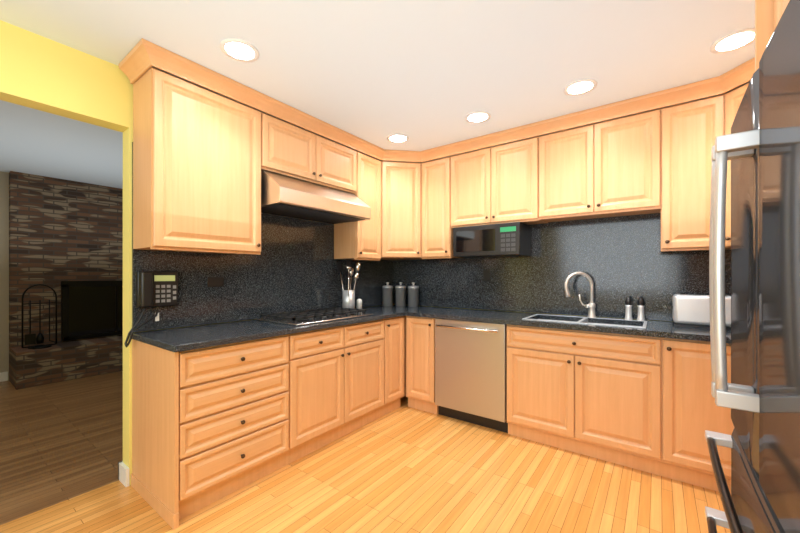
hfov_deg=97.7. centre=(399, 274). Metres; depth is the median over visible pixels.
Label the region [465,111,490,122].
recessed light
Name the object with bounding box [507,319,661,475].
base cabinet
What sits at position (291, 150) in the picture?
upper cabinet
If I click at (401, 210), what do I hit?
upper cabinet
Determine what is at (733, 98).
upper cabinet
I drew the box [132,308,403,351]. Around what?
countertop
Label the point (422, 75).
ceiling
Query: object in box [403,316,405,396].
strip
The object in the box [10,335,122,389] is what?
hearth
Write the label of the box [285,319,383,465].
base cabinet
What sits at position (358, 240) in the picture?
upper cabinet
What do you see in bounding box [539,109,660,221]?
upper cabinet
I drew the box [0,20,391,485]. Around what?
wall
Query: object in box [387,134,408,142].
recessed light
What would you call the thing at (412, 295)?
canister
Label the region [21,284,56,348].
fireplace tools
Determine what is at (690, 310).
toaster
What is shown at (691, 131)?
upper cabinet
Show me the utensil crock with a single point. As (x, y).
(348, 298)
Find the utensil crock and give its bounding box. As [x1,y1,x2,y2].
[336,259,360,308]
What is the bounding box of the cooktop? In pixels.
[257,307,372,325]
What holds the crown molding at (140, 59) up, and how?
attached to the wall at (295, 268)
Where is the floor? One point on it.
(403, 468)
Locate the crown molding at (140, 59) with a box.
[119,38,754,161]
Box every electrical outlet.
[207,277,223,286]
[483,270,489,280]
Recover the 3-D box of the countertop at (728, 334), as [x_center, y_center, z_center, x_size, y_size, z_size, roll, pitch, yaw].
[1.779,0.362,1.372,0.654,0.035,0.954,0,0,37]
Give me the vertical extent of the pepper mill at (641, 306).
0.178 m
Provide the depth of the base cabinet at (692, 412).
2.07 m
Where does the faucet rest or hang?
on the countertop at (663, 329)
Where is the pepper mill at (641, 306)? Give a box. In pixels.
[637,297,644,320]
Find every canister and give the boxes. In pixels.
[382,282,392,305]
[395,282,405,305]
[408,282,418,306]
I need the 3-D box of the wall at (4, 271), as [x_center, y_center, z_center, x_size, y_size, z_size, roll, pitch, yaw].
[-4.650,0.017,4.283,0.100,2.478,6.300,0,0,36]
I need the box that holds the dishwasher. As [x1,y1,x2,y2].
[435,318,507,432]
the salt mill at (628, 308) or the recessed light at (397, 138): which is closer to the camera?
the salt mill at (628, 308)
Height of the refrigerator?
1.775 m
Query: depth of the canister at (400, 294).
3.83 m
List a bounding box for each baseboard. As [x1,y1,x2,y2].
[0,372,7,381]
[118,461,128,482]
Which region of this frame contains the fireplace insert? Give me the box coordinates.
[61,280,122,340]
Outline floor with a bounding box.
[0,371,730,532]
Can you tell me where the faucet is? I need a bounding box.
[564,271,596,317]
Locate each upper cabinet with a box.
[133,67,260,254]
[261,112,356,193]
[334,151,380,260]
[380,161,421,259]
[422,156,461,258]
[451,136,547,227]
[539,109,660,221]
[661,94,724,251]
[725,82,749,249]
[755,0,789,70]
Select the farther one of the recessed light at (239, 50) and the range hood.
the range hood
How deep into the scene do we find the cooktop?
2.67 m
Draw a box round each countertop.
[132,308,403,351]
[362,304,730,341]
[726,332,730,345]
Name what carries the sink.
in the countertop at (663, 329)
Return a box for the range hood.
[261,170,370,223]
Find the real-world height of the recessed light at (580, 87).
0.006 m
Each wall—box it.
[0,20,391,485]
[0,171,8,379]
[9,171,122,380]
[392,213,730,320]
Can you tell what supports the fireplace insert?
attached to the brick wall at (60, 230)
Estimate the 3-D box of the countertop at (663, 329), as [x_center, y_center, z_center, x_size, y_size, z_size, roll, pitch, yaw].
[1.125,0.362,2.859,3.474,0.035,0.632,0,0,37]
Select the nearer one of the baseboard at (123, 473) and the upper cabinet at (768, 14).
the upper cabinet at (768, 14)
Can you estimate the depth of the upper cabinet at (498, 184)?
3.06 m
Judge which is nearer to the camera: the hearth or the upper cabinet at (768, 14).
the upper cabinet at (768, 14)
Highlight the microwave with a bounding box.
[453,222,530,257]
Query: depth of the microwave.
3.08 m
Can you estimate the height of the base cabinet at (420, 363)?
0.874 m
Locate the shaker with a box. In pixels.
[356,299,361,308]
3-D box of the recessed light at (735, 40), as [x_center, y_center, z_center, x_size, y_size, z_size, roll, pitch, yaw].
[1.748,-1.218,1.825,0.196,0.006,0.196,0,0,36]
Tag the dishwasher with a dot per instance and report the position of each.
(470, 371)
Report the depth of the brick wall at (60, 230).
4.39 m
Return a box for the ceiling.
[0,0,754,188]
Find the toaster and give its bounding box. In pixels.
[670,294,730,329]
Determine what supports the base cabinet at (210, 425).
on the floor
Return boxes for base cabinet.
[131,335,288,529]
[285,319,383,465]
[381,316,403,416]
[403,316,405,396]
[406,316,437,413]
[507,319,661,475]
[662,338,732,494]
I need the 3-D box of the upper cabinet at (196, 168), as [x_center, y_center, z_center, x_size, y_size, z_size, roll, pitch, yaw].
[-1.260,-0.639,2.241,0.332,0.994,0.650,0,0,36]
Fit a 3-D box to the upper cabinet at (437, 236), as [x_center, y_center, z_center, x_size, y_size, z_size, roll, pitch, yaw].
[0.427,-0.649,3.537,0.330,0.974,0.332,0,0,36]
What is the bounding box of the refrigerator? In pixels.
[705,0,799,532]
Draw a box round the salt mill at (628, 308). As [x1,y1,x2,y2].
[624,297,632,319]
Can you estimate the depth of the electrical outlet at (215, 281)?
2.46 m
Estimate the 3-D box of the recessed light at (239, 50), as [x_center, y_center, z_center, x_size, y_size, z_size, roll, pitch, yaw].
[-0.871,-1.218,1.902,0.196,0.006,0.196,0,0,36]
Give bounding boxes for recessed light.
[220,38,258,61]
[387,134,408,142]
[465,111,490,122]
[564,79,596,95]
[710,28,754,53]
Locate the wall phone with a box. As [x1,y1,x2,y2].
[125,271,177,346]
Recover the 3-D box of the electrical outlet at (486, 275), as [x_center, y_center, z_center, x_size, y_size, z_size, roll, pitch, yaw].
[0.851,0.005,3.430,0.070,0.112,0.006,0,0,36]
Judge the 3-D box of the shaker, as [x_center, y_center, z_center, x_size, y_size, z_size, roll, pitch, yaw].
[-0.398,0.287,3.407,0.056,0.114,0.056,0,0,36]
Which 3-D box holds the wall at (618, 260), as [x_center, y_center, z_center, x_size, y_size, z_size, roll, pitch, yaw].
[1.309,-0.226,3.107,3.476,1.136,0.018,0,0,37]
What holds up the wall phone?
attached to the wall at (295, 268)
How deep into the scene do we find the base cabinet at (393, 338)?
3.17 m
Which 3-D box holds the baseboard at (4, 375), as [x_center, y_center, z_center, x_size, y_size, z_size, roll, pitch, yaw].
[-5.573,1.204,2.938,0.014,0.105,3.040,0,0,37]
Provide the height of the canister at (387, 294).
0.265 m
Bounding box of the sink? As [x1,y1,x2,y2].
[523,314,646,327]

